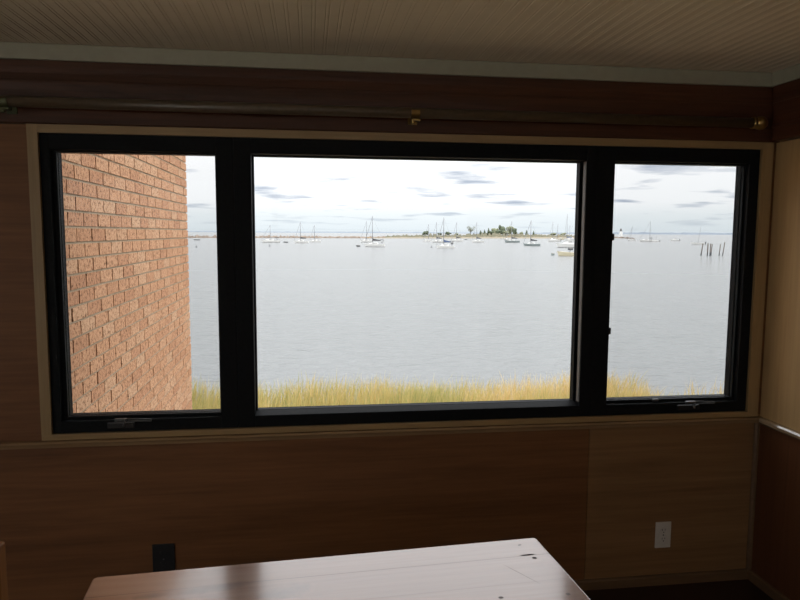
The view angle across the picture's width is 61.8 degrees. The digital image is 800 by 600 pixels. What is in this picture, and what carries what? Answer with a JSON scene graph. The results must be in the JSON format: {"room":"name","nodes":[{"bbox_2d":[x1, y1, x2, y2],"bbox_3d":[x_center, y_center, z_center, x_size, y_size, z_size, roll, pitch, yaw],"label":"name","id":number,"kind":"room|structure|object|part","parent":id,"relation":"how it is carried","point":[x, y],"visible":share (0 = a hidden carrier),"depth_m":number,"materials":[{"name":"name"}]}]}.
{"room":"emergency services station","nodes":[
{"label":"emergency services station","id":0,"kind":"room"},
{"bbox_2d":[0,124,775,599],"bbox_3d":[-0.733,0.165,2.625,4.845,2.800,0.100,0,6,-8],"label":"wall","id":1,"kind":"structure","parent":0,"point":[594,499],"depth_m":2.70,"materials":[{"name":"brown wood"}]},
{"bbox_3d":[-2.169,-0.192,2.348,1.730,1.450,0.008,0,6,-8],"label":"wall panel","id":2,"kind":"part","parent":1,"relation":"part of","materials":[{"name":"brown wood"}]},
{"bbox_2d":[39,133,238,433],"bbox_3d":[-0.975,-0.055,2.547,0.686,1.118,0.123,0,6,-8],"label":"window","id":3,"kind":"structure","parent":1,"relation":"in","point":[52,145],"depth_m":2.53,"materials":[{"name":"black paint"}]},
{"bbox_3d":[-1.062,0.456,2.540,0.044,0.012,0.014,0,6,-8],"label":"crank handle","id":4,"kind":"part","parent":3,"relation":"part of","materials":[{"name":"grey metal"}]},
{"bbox_3d":[-0.991,-0.057,2.589,0.569,0.997,0.006,0,6,-8],"label":"pane","id":5,"kind":"part","parent":3,"relation":"part of","materials":[{"name":"clear glass"}]},
{"bbox_3d":[-0.997,0.457,2.548,0.095,0.015,0.006,0,6,-8],"label":"crank arm","id":6,"kind":"part","parent":3,"relation":"part of","materials":[{"name":"grey metal"}]},
{"bbox_2d":[152,543,174,571],"bbox_3d":[-0.930,1.020,2.630,0.085,0.122,0.009,0,6,-8],"label":"wall outlet","id":7,"kind":"object","parent":1,"relation":"attached to","point":[163,555],"visible":0.9,"depth_m":2.63,"materials":[{"name":"black plastic"}]},
{"bbox_2d":[159,561,167,567],"bbox_3d":[-0.930,1.041,2.629,0.033,0.025,0.003,0,6,-8],"label":"receptacle","id":8,"kind":"object","parent":7,"relation":"attached to","point":[162,564],"depth_m":2.63,"materials":[{"name":"black plastic"}]},
{"bbox_2d":[159,551,167,557],"bbox_3d":[-0.930,1.000,2.625,0.033,0.025,0.003,0,6,-8],"label":"receptacle","id":9,"kind":"object","parent":7,"relation":"attached to","point":[162,554],"depth_m":2.62,"materials":[{"name":"black plastic"}]},
{"bbox_3d":[-1.117,0.884,2.599,3.864,0.730,0.008,0,6,-8],"label":"wall panel","id":10,"kind":"part","parent":1,"relation":"part of","materials":[{"name":"brown wood"}]},
{"bbox_2d":[0,416,763,449],"bbox_3d":[-0.727,0.540,2.600,4.644,0.025,0.031,0,6,-8],"label":"trim","id":11,"kind":"structure","parent":1,"relation":"attached to","point":[11,445],"depth_m":2.67,"materials":[{"name":"brown wood"}]},
{"bbox_2d":[0,95,767,129],"bbox_3d":[-0.225,-0.694,2.485,3.437,0.068,0.091,0,6,-8],"label":"curtain rod","id":12,"kind":"object","parent":1,"relation":"attached to","point":[9,103],"visible":1,"depth_m":2.47,"materials":[{"name":"brown wood"}]},
{"bbox_3d":[-1.379,-0.689,2.373,0.036,0.056,0.005,0,6,-8],"label":"wall plate","id":13,"kind":"part","parent":12,"relation":"part of","materials":[{"name":"gold metal"}]},
{"bbox_3d":[0.048,-0.701,2.565,0.036,0.056,0.005,0,6,-8],"label":"wall plate","id":14,"kind":"part","parent":12,"relation":"part of","materials":[{"name":"gold metal"}]},
{"bbox_2d":[0,42,773,86],"bbox_3d":[-0.718,-0.883,2.449,4.644,0.054,0.042,0,6,-8],"label":"trim","id":15,"kind":"structure","parent":1,"relation":"attached to","point":[8,50],"depth_m":2.51,"materials":[{"name":"grey paint"}]},
{"bbox_2d":[0,59,778,142],"bbox_3d":[-0.720,-0.747,2.468,4.644,0.219,0.032,0,6,-8],"label":"trim","id":16,"kind":"structure","parent":1,"relation":"attached to","point":[18,77],"depth_m":2.54,"materials":[{"name":"brown wood"}]},
{"bbox_2d":[26,124,773,440],"bbox_3d":[0.104,-0.067,2.667,2.931,1.174,0.034,0,6,-8],"label":"trim","id":17,"kind":"structure","parent":1,"relation":"attached to","point":[766,149],"depth_m":2.62,"materials":[{"name":"brown wood"}]},
{"bbox_2d":[233,137,597,427],"bbox_3d":[0.078,-0.065,2.706,1.442,1.118,0.088,0,6,-8],"label":"window","id":18,"kind":"structure","parent":1,"relation":"in","point":[245,150],"depth_m":2.67,"materials":[{"name":"black paint"}]},
{"bbox_2d":[573,568,748,590],"bbox_3d":[-0.735,1.242,2.677,4.636,0.045,0.012,0,6,-8],"label":"baseboard","id":19,"kind":"structure","parent":1,"relation":"attached to","point":[731,574],"depth_m":2.92,"materials":[{"name":"brown wood"}]},
{"bbox_2d":[655,521,670,547],"bbox_3d":[1.147,1.024,2.911,0.070,0.116,0.009,0,6,-8],"label":"wall outlet","id":20,"kind":"object","parent":1,"relation":"attached to","point":[662,529],"visible":1,"depth_m":2.91,"materials":[{"name":"white plastic"}]},
{"bbox_2d":[660,537,666,541],"bbox_3d":[1.147,1.043,2.911,0.033,0.025,0.003,0,6,-8],"label":"receptacle","id":21,"kind":"object","parent":20,"relation":"attached to","point":[662,539],"depth_m":2.91,"materials":[{"name":"white plastic"}]},
{"bbox_2d":[660,528,666,533],"bbox_3d":[1.147,1.004,2.907,0.033,0.025,0.003,0,6,-8],"label":"receptacle","id":22,"kind":"object","parent":20,"relation":"attached to","point":[662,530],"depth_m":2.91,"materials":[{"name":"white plastic"}]},
{"bbox_3d":[1.186,0.865,2.909,0.779,0.730,0.008,0,6,-8],"label":"wall panel","id":23,"kind":"part","parent":1,"relation":"part of","materials":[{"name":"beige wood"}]},
{"bbox_2d":[589,146,759,415],"bbox_3d":[1.150,-0.073,2.832,0.715,1.118,0.123,0,6,-8],"label":"window","id":24,"kind":"structure","parent":1,"relation":"in","point":[746,162],"depth_m":2.81,"materials":[{"name":"black paint"}]},
{"bbox_3d":[1.157,-0.075,2.878,0.581,0.997,0.006,0,6,-8],"label":"pane","id":25,"kind":"part","parent":24,"relation":"part of","materials":[{"name":"clear glass"}]},
{"bbox_3d":[1.160,-0.070,2.870,0.593,1.013,0.035,0,6,-8],"label":"sash","id":26,"kind":"part","parent":24,"relation":"part of","materials":[{"name":"black paint"}]},
{"bbox_3d":[1.239,0.437,2.850,0.044,0.012,0.014,0,6,-8],"label":"crank handle","id":27,"kind":"part","parent":24,"relation":"part of","materials":[{"name":"grey metal"}]},
{"bbox_3d":[1.304,0.438,2.858,0.095,0.015,0.006,0,6,-8],"label":"crank arm","id":28,"kind":"part","parent":24,"relation":"part of","materials":[{"name":"grey metal"}]},
{"bbox_2d":[746,423,759,569],"bbox_3d":[1.556,0.867,2.946,0.017,0.670,0.016,0,6,-8],"label":"trim","id":29,"kind":"structure","parent":1,"relation":"attached to","point":[755,450],"depth_m":2.94,"materials":[{"name":"brown wood"}]},
{"bbox_3d":[1.543,-0.223,2.848,0.069,1.450,0.008,0,6,-8],"label":"wall panel","id":30,"kind":"part","parent":1,"relation":"part of","materials":[{"name":"brown wood"}]},
{"bbox_2d":[0,0,799,72],"bbox_3d":[-0.392,-0.740,0.145,4.715,0.120,4.699,0,6,-8],"label":"ceiling","id":31,"kind":"structure","parent":0,"point":[763,36],"depth_m":2.16,"materials":[{"name":"beige paint"}]},
{"bbox_2d":[583,579,772,599],"bbox_3d":[-0.419,1.648,0.384,4.845,0.300,4.900,0,6,-8],"label":"floor","id":32,"kind":"structure","parent":0,"point":[745,589],"depth_m":2.87,"materials":[{"name":"brown wood"}]},
{"bbox_2d":[0,541,7,599],"bbox_3d":[-0.986,0.962,1.176,0.428,0.900,0.430,0,6,-8],"label":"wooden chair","id":33,"kind":"object","parent":32,"relation":"on","point":[3,571],"visible":1,"depth_m":1.36,"materials":[{"name":"brown wood"}]},
{"bbox_2d":[83,538,589,599],"bbox_3d":[-0.091,1.035,1.248,1.066,0.749,0.840,-1,6,-11],"label":"dining table","id":34,"kind":"object","parent":32,"relation":"on","point":[516,569],"visible":1,"depth_m":1.51,"materials":[{"name":"brown wood"}]},
{"bbox_2d":[751,139,799,599],"bbox_3d":[1.935,0.384,0.575,0.108,2.800,4.700,0,6,-8],"label":"wall","id":35,"kind":"structure","parent":0,"point":[776,536],"depth_m":2.78,"materials":[{"name":"brown wood"}]},
{"bbox_2d":[748,570,789,599],"bbox_3d":[1.871,1.458,0.668,0.012,0.045,4.687,0,6,-8],"label":"baseboard","id":36,"kind":"structure","parent":35,"relation":"attached to","point":[753,577],"depth_m":2.87,"materials":[{"name":"brown wood"}]},
{"bbox_3d":[1.883,1.109,0.640,0.010,0.705,4.699,0,6,-8],"label":"wainscot panel","id":37,"kind":"part","parent":35,"relation":"part of","materials":[{"name":"red wood"}]},
{"bbox_2d":[759,418,799,440],"bbox_3d":[1.877,0.756,0.589,0.026,0.027,4.670,0,6,-8],"label":"trim","id":38,"kind":"structure","parent":35,"relation":"attached to","point":[773,425],"depth_m":2.76,"materials":[{"name":"brown wood"}]},
{"bbox_2d":[771,79,799,141],"bbox_3d":[1.867,-0.531,0.451,0.060,0.219,4.657,0,6,-8],"label":"trim","id":39,"kind":"structure","parent":35,"relation":"attached to","point":[785,126],"depth_m":2.67,"materials":[{"name":"brown wood"}]},
{"bbox_2d":[772,63,799,85],"bbox_3d":[1.863,-0.668,0.437,0.070,0.054,4.657,0,6,-8],"label":"trim","id":40,"kind":"structure","parent":35,"relation":"attached to","point":[791,73],"depth_m":2.65,"materials":[{"name":"grey paint"}]},
{"label":"outside","id":41,"kind":"structure","parent":0,"visible":0},
{"bbox_2d":[188,231,731,234],"bbox_3d":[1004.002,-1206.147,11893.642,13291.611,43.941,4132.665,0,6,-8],"label":"shore","id":42,"kind":"structure","parent":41,"point":[671,233],"depth_m":8883.94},
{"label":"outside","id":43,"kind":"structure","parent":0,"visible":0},
{"bbox_2d":[187,232,731,404],"bbox_3d":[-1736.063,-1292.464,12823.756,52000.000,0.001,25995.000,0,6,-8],"label":"bay water","id":44,"kind":"structure","parent":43,"point":[405,308],"depth_m":36.85,"materials":[{"name":"grey liquid"}]},
{"bbox_2d":[261,226,279,242],"bbox_3d":[-54.693,-27.814,281.740,7.748,7.685,2.385,-2,6,-19],"label":"sailboat","id":45,"kind":"object","parent":44,"relation":"on","point":[267,240],"visible":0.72,"depth_m":281.21,"materials":[{"name":"metal"}]},
{"bbox_2d":[187,235,384,237],"bbox_3d":[-107.121,-48.386,508.837,197.297,2.999,42.420,0,6,-8],"label":"breakwater","id":46,"kind":"object","parent":44,"relation":"in","point":[189,236],"visible":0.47,"depth_m":519.83,"materials":[{"name":"beige stone"}]},
{"bbox_2d":[294,223,308,242],"bbox_3d":[-40.725,-27.709,275.238,6.020,8.917,1.853,0,6,-3],"label":"sailboat","id":47,"kind":"object","parent":44,"relation":"on","point":[300,240],"visible":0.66,"depth_m":275.10,"materials":[{"name":"metal"}]},
{"bbox_2d":[310,225,320,241],"bbox_3d":[-37.673,-29.386,296.930,5.082,7.951,1.565,0,6,-7],"label":"sailboat","id":48,"kind":"object","parent":44,"relation":"on","point":[314,240],"visible":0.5,"depth_m":296.81,"materials":[{"name":"metal"}]},
{"bbox_2d":[360,221,371,241],"bbox_3d":[-15.438,-31.457,308.186,5.996,10.047,1.846,0,6,-3],"label":"sailboat","id":49,"kind":"object","parent":44,"relation":"on","point":[367,240],"visible":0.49,"depth_m":308.10,"materials":[{"name":"metal"}]},
{"bbox_2d":[364,216,384,246],"bbox_3d":[-7.941,-21.244,207.840,6.509,9.855,2.004,1,6,4],"label":"sailboat","id":50,"kind":"object","parent":44,"relation":"on","point":[372,244],"visible":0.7,"depth_m":207.66,"materials":[{"name":"metal"}]},
{"bbox_2d":[423,224,431,241],"bbox_3d":[14.177,-34.641,345.112,4.296,9.304,1.322,1,6,2],"label":"sailboat","id":51,"kind":"object","parent":44,"relation":"on","point":[427,240],"visible":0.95,"depth_m":345.06,"materials":[{"name":"metal"}]},
{"bbox_2d":[431,223,445,242],"bbox_3d":[17.713,-31.025,307.130,6.548,9.736,2.016,1,6,3],"label":"sailboat","id":52,"kind":"object","parent":44,"relation":"on","point":[436,240],"visible":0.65,"depth_m":307.05,"materials":[{"name":"metal"}]},
{"bbox_2d":[436,219,454,247],"bbox_3d":[13.189,-19.333,193.499,5.242,9.135,1.614,0,6,-2],"label":"sailboat","id":53,"kind":"object","parent":44,"relation":"on","point":[443,245],"visible":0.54,"depth_m":193.42,"materials":[{"name":"metal"}]},
{"bbox_2d":[452,222,462,241],"bbox_3d":[29.938,-35.356,347.272,6.106,10.455,1.880,1,6,5],"label":"sailboat","id":54,"kind":"object","parent":44,"relation":"on","point":[456,239],"visible":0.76,"depth_m":347.17,"materials":[{"name":"metal"}]},
{"bbox_2d":[472,227,483,241],"bbox_3d":[37.497,-32.354,320.708,6.138,9.867,1.890,1,6,7],"label":"sailboat","id":55,"kind":"object","parent":44,"relation":"on","point":[476,240],"visible":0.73,"depth_m":320.73,"materials":[{"name":"metal"}]},
{"bbox_2d":[505,222,519,242],"bbox_3d":[53.747,-32.453,319.779,7.266,10.415,2.237,1,6,9],"label":"sailboat","id":56,"kind":"object","parent":44,"relation":"on","point":[511,240],"visible":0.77,"depth_m":319.75,"materials":[{"name":"metal"}]},
{"bbox_2d":[523,222,539,245],"bbox_3d":[46.396,-23.372,234.747,5.993,9.263,1.845,1,6,11],"label":"sailboat","id":57,"kind":"object","parent":44,"relation":"on","point":[530,243],"visible":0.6,"depth_m":234.74,"materials":[{"name":"metal"}]},
{"bbox_2d":[548,238,560,241],"bbox_3d":[85.316,-33.128,369.311,7.427,2.178,2.312,2,6,13],"label":"motorboat","id":58,"kind":"object","parent":44,"relation":"on","point":[552,239],"visible":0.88,"depth_m":368.57,"materials":[{"name":"white plastic"}]},
{"bbox_2d":[556,241,573,247],"bbox_3d":[53.807,-17.823,211.110,8.898,3.022,2.795,2,6,14],"label":"motorboat","id":59,"kind":"object","parent":44,"relation":"on","point":[569,244],"visible":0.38,"depth_m":210.54,"materials":[{"name":"white plastic"}]},
{"bbox_2d":[557,251,573,255],"bbox_3d":[33.444,-9.025,130.189,5.633,1.481,1.723,2,6,14],"label":"motorboat","id":60,"kind":"object","parent":44,"relation":"on","point":[560,253],"visible":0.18,"depth_m":129.92,"materials":[{"name":"beige plastic"}]},
{"bbox_2d":[564,214,573,240],"bbox_3d":[100.828,-42.388,392.918,8.278,16.045,2.549,1,6,10],"label":"sailboat","id":61,"kind":"object","parent":44,"relation":"on","point":[567,214],"visible":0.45,"depth_m":393.06,"materials":[{"name":"metal"}]},
{"bbox_2d":[639,221,651,241],"bbox_3d":[142.769,-39.560,386.989,7.556,12.028,2.326,2,6,15],"label":"sailboat","id":62,"kind":"object","parent":44,"relation":"on","point":[643,240],"visible":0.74,"depth_m":386.73,"materials":[{"name":"metal"}]},
{"bbox_2d":[691,229,705,244],"bbox_3d":[128.180,-27.367,286.711,6.169,7.659,1.899,3,6,24],"label":"sailboat","id":63,"kind":"object","parent":44,"relation":"on","point":[692,243],"visible":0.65,"depth_m":286.55,"materials":[{"name":"metal"}]},
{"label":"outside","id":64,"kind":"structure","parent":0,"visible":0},
{"bbox_2d":[385,232,574,237],"bbox_3d":[107.752,-63.982,658.982,294.416,6.207,246.096,0,6,-8],"label":"spit","id":65,"kind":"structure","parent":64,"point":[493,235],"depth_m":639.63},
{"bbox_2d":[498,225,505,233],"bbox_3d":[111.988,-76.734,732.569,8.926,12.319,9.496,5,7,37],"label":"tree","id":66,"kind":"object","parent":65,"relation":"on","point":[500,227],"visible":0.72,"depth_m":730.49,"materials":[{"name":"green plant"}]},
{"bbox_2d":[506,226,513,233],"bbox_3d":[124.106,-78.394,754.104,10.175,11.441,10.118,3,6,27],"label":"tree","id":67,"kind":"object","parent":65,"relation":"on","point":[509,227],"visible":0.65,"depth_m":751.65,"materials":[{"name":"green plant"}]},
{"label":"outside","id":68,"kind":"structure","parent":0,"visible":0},
{"bbox_3d":[-1.403,2.956,10.616,60.000,1.159,14.880,0,6,-8],"label":"bank","id":69,"kind":"object","parent":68,"visible":0},
{"bbox_2d":[191,367,723,408],"bbox_3d":[1.478,1.923,11.064,20.567,1.550,5.472,0,6,-8],"label":"marsh grass","id":70,"kind":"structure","parent":69,"relation":"on","point":[376,396],"depth_m":12.10,"materials":[{"name":"yellow plant"}]},
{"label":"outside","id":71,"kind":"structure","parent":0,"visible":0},
{"bbox_2d":[61,153,191,412],"bbox_3d":[-1.723,1.251,4.263,0.302,5.554,2.878,0,6,-8],"label":"wall","id":72,"kind":"structure","parent":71,"point":[126,232],"depth_m":3.70,"materials":[{"name":"orange brick"}]}
]}

